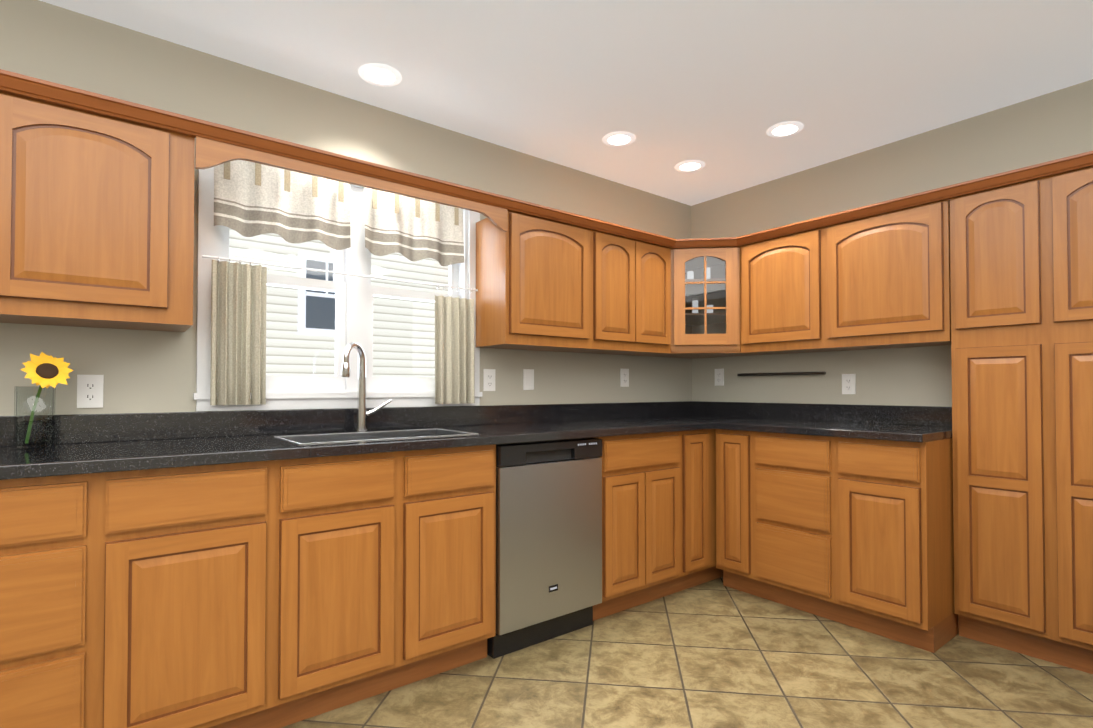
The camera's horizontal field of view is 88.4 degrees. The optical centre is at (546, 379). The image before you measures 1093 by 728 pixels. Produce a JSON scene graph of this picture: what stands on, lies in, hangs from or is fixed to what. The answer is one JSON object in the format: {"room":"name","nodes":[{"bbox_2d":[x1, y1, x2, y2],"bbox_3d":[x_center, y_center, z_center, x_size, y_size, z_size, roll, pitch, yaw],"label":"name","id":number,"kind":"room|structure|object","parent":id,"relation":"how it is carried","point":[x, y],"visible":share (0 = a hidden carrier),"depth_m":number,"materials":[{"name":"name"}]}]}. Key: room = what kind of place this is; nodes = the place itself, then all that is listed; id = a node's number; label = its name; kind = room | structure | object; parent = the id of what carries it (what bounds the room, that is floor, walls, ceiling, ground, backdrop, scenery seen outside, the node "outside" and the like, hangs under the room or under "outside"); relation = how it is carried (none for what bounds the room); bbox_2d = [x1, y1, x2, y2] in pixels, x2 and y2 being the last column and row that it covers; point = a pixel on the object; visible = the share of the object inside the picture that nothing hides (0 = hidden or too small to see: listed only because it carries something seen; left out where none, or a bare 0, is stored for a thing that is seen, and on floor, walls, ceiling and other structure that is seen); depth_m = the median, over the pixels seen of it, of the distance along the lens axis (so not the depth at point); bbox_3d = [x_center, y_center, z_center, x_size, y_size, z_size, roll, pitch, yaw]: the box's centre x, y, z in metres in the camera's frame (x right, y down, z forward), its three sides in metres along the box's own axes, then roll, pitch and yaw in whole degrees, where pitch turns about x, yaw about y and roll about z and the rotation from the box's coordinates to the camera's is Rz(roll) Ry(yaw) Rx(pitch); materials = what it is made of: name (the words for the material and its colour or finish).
{"room":"kitchen","nodes":[
{"label":"kitchen","id":0,"kind":"room"},
{"bbox_2d":[0,0,691,415],"bbox_3d":[-1.214,-0.063,2.384,5.900,2.440,0.150,1,-1,-38],"label":"wall","id":1,"kind":"structure","parent":0,"point":[146,372],"depth_m":2.29,"materials":[{"name":"beige paint"}]},
{"bbox_2d":[77,375,103,407],"bbox_3d":[-1.605,0.041,1.976,0.072,0.116,0.008,1,-1,-38],"label":"electrical outlet","id":2,"kind":"object","parent":1,"relation":"attached to","point":[89,391],"visible":1,"depth_m":1.97,"materials":[{"name":"white plastic"}]},
{"bbox_2d":[0,92,194,331],"bbox_3d":[-1.674,-0.513,1.735,0.968,0.650,0.317,1,-1,-38],"label":"upper cabinet","id":3,"kind":"object","parent":1,"relation":"attached to","point":[96,221],"visible":1,"depth_m":1.75,"materials":[{"name":"brown wood"}]},
{"bbox_2d":[195,136,507,231],"bbox_3d":[-0.696,-0.773,2.309,1.273,0.113,0.020,1,-1,-38],"label":"valance board","id":4,"kind":"object","parent":3,"relation":"attached to","point":[209,153],"visible":1,"depth_m":2.18,"materials":[{"name":"brown wood"}]},
{"bbox_2d":[193,167,481,410],"bbox_3d":[-0.895,-0.420,2.616,1.280,1.098,0.182,1,-1,-38],"label":"window","id":5,"kind":"structure","parent":1,"relation":"in","point":[354,295],"depth_m":2.56,"materials":[{"name":"white"}]},
{"bbox_2d":[202,160,477,404],"bbox_3d":[-0.833,-0.391,2.514,1.215,1.011,0.058,1,-1,-38],"label":"curtains","id":6,"kind":"object","parent":5,"relation":"hanging from","point":[251,199],"visible":0.94,"depth_m":2.37,"materials":[{"name":"fabric"}]},
{"bbox_2d":[483,369,494,390],"bbox_3d":[-0.303,0.002,2.987,0.072,0.116,0.008,1,-1,-38],"label":"electrical outlet","id":7,"kind":"object","parent":1,"relation":"attached to","point":[488,379],"visible":1,"depth_m":2.98,"materials":[{"name":"white plastic"}]},
{"bbox_2d":[523,369,533,389],"bbox_3d":[-0.100,-0.001,3.144,0.072,0.116,0.008,1,-1,-38],"label":"light switch","id":8,"kind":"object","parent":1,"relation":"attached to","point":[528,379],"visible":1,"depth_m":3.14,"materials":[{"name":"white plastic"}]},
{"bbox_2d":[476,211,670,355],"bbox_3d":[0.197,-0.490,3.184,1.213,0.650,0.317,1,-1,-38],"label":"upper cabinet","id":9,"kind":"object","parent":1,"relation":"attached to","point":[544,285],"visible":0.98,"depth_m":2.93,"materials":[{"name":"brown wood"}]},
{"bbox_2d":[0,69,1092,248],"bbox_3d":[0.159,-0.857,1.643,3.747,0.046,2.117,1,-1,-38],"label":"crown molding","id":10,"kind":"structure","parent":9,"relation":"attached to","point":[31,88],"depth_m":2.29,"materials":[{"name":"brown wood"}]},
{"bbox_2d":[620,369,628,386],"bbox_3d":[0.504,-0.013,3.612,0.072,0.116,0.008,1,-1,-38],"label":"electrical outlet","id":11,"kind":"object","parent":1,"relation":"attached to","point":[624,377],"visible":1,"depth_m":3.61,"materials":[{"name":"white plastic"}]},
{"bbox_2d":[639,247,763,358],"bbox_3d":[0.993,-0.483,3.629,0.588,0.650,0.588,1,-1,-38],"label":"upper cabinet","id":12,"kind":"object","parent":1,"relation":"attached to","point":[705,302],"visible":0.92,"depth_m":3.42,"materials":[{"name":"brown wood"}]},
{"bbox_2d":[39,0,1092,205],"bbox_3d":[0.241,-1.363,0.527,5.900,0.100,4.900,1,-1,-38],"label":"ceiling","id":13,"kind":"structure","parent":0,"point":[719,88],"depth_m":2.29,"materials":[{"name":"white paint"}]},
{"bbox_2d":[359,63,401,85],"bbox_3d":[-0.700,-1.280,2.365,0.176,0.005,0.176,1,-1,-38],"label":"recessed light","id":14,"kind":"object","parent":13,"relation":"in","point":[381,74],"visible":1,"depth_m":2.35,"materials":[{"name":"white"}]},
{"bbox_2d":[602,132,635,145],"bbox_3d":[0.384,-1.270,2.970,0.176,0.005,0.176,1,-1,-38],"label":"recessed light","id":15,"kind":"object","parent":13,"relation":"in","point":[619,138],"visible":1,"depth_m":2.96,"materials":[{"name":"white"}]},
{"bbox_2d":[675,160,704,171],"bbox_3d":[0.851,-1.264,3.331,0.176,0.005,0.176,1,-1,-38],"label":"recessed light","id":16,"kind":"object","parent":13,"relation":"in","point":[689,165],"visible":1,"depth_m":3.32,"materials":[{"name":"white"}]},
{"bbox_2d":[766,121,803,136],"bbox_3d":[1.214,-1.272,2.861,0.176,0.005,0.176,1,-1,-38],"label":"recessed light","id":17,"kind":"object","parent":13,"relation":"in","point":[784,128],"visible":1,"depth_m":2.85,"materials":[{"name":"white"}]},
{"bbox_2d":[282,577,1092,727],"bbox_3d":[0.241,1.177,0.486,5.900,0.100,4.900,1,-1,-38],"label":"floor","id":18,"kind":"structure","parent":0,"point":[715,653],"depth_m":2.14,"materials":[{"name":"tile"}]},
{"bbox_2d":[0,473,103,727],"bbox_3d":[-1.573,0.697,1.603,0.451,0.896,0.618,1,-1,-38],"label":"base cabinet","id":19,"kind":"object","parent":18,"relation":"on","point":[52,527],"depth_m":1.45,"materials":[{"name":"brown wood"}]},
{"bbox_2d":[0,401,719,479],"bbox_3d":[-0.289,0.198,2.572,3.897,0.135,0.672,1,-1,-38],"label":"countertop","id":20,"kind":"structure","parent":19,"relation":"on","point":[97,443],"depth_m":2.15,"materials":[{"name":"black stone"}]},
{"bbox_2d":[14,352,73,449],"bbox_3d":[-1.595,0.064,1.785,0.142,0.305,0.112,1,-1,-38],"label":"vase","id":21,"kind":"object","parent":20,"relation":"on","point":[42,370],"visible":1,"depth_m":1.77,"materials":[{"name":"clear glass"}]},
{"bbox_2d":[341,342,391,431],"bbox_3d":[-0.781,0.033,2.447,0.253,0.388,0.123,1,-1,-38],"label":"faucet","id":22,"kind":"object","parent":20,"relation":"on","point":[363,413],"visible":1,"depth_m":2.45,"materials":[{"name":"silver metal"}]},
{"bbox_2d":[274,429,477,444],"bbox_3d":[-0.673,0.321,2.259,0.702,0.198,0.372,1,-1,-38],"label":"sink basin","id":23,"kind":"object","parent":20,"relation":"in","point":[344,437],"visible":0.12,"depth_m":2.38,"materials":[{"name":"silver metal"}]},
{"bbox_2d":[100,459,287,727],"bbox_3d":[-1.214,0.701,1.881,0.457,0.896,0.618,1,-1,-38],"label":"base cabinet","id":24,"kind":"object","parent":18,"relation":"on","point":[273,594],"depth_m":1.64,"materials":[{"name":"brown wood"}]},
{"bbox_2d":[487,438,601,658],"bbox_3d":[-0.153,0.720,2.700,0.574,0.885,0.624,1,-1,-38],"label":"dishwasher","id":25,"kind":"object","parent":18,"relation":"on","point":[548,540],"visible":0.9,"depth_m":2.44,"materials":[{"name":"silver metal"}]},
{"bbox_2d":[593,431,688,620],"bbox_3d":[0.308,0.721,3.060,0.590,0.896,0.618,1,-1,-38],"label":"base cabinet","id":26,"kind":"object","parent":18,"relation":"on","point":[658,515],"depth_m":2.82,"materials":[{"name":"brown wood"}]},
{"bbox_2d":[689,429,716,587],"bbox_3d":[0.638,0.725,3.315,0.245,0.896,0.618,1,-1,-38],"label":"base cabinet","id":27,"kind":"object","parent":18,"relation":"on","point":[702,455],"depth_m":3.11,"materials":[{"name":"brown wood"}]},
{"bbox_2d":[713,429,722,577],"bbox_3d":[0.978,0.729,3.592,0.632,0.896,0.597,1,-1,-38],"label":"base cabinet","id":28,"kind":"object","parent":18,"relation":"on","point":[719,572],"depth_m":3.31,"materials":[{"name":"brown wood"}]},
{"bbox_2d":[715,429,958,652],"bbox_3d":[1.499,0.719,2.931,0.618,0.895,1.037,1,-1,-38],"label":"base cabinet","id":29,"kind":"object","parent":18,"relation":"on","point":[856,533],"visible":0.94,"depth_m":2.60,"materials":[{"name":"brown wood"}]},
{"bbox_2d":[720,402,951,442],"bbox_3d":[1.507,0.203,2.912,0.642,0.135,0.990,1,-1,-38],"label":"countertop","id":30,"kind":"structure","parent":29,"relation":"on","point":[920,424],"depth_m":2.97,"materials":[{"name":"black stone"}]},
{"bbox_2d":[950,167,1092,673],"bbox_3d":[2.170,0.164,2.321,0.317,1.985,0.752,1,-1,-38],"label":"pantry cabinet","id":31,"kind":"object","parent":18,"relation":"on","point":[1021,262],"visible":1,"depth_m":2.32,"materials":[{"name":"brown wood"}]},
{"bbox_2d":[691,79,1092,406],"bbox_3d":[2.560,-0.066,2.208,0.150,2.440,4.750,1,-1,-38],"label":"wall","id":32,"kind":"structure","parent":0,"point":[1055,125],"depth_m":3.05,"materials":[{"name":"beige paint"}]},
{"bbox_2d":[715,369,723,385],"bbox_3d":[1.184,-0.017,3.851,0.008,0.116,0.072,1,-1,-38],"label":"electrical outlet","id":33,"kind":"object","parent":32,"relation":"attached to","point":[719,377],"visible":1,"depth_m":3.85,"materials":[{"name":"white plastic"}]},
{"bbox_2d":[737,371,825,375],"bbox_3d":[1.447,-0.035,3.483,0.042,0.018,0.570,1,-1,-38],"label":"magnetic knife strip","id":34,"kind":"object","parent":32,"relation":"attached to","point":[784,373],"visible":0.88,"depth_m":3.45,"materials":[{"name":"black metal"}]},
{"bbox_2d":[740,199,950,354],"bbox_3d":[1.608,-0.492,3.056,0.317,0.650,1.070,1,-1,-38],"label":"upper cabinet","id":35,"kind":"object","parent":32,"relation":"attached to","point":[882,281],"visible":0.98,"depth_m":2.87,"materials":[{"name":"brown wood"}]},
{"bbox_2d":[842,374,855,393],"bbox_3d":[1.708,0.025,3.174,0.008,0.116,0.072,1,-1,-38],"label":"electrical outlet","id":36,"kind":"object","parent":32,"relation":"attached to","point":[848,383],"visible":1,"depth_m":3.17,"materials":[{"name":"white plastic"}]},
{"label":"outside","id":37,"kind":"structure","parent":0,"visible":0},
{"bbox_2d":[229,228,448,377],"bbox_3d":[-3.062,-1.296,5.279,13.000,7.000,0.040,1,-1,-38],"label":"neighboring house siding","id":38,"kind":"structure","parent":37,"point":[324,355],"depth_m":5.85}
]}

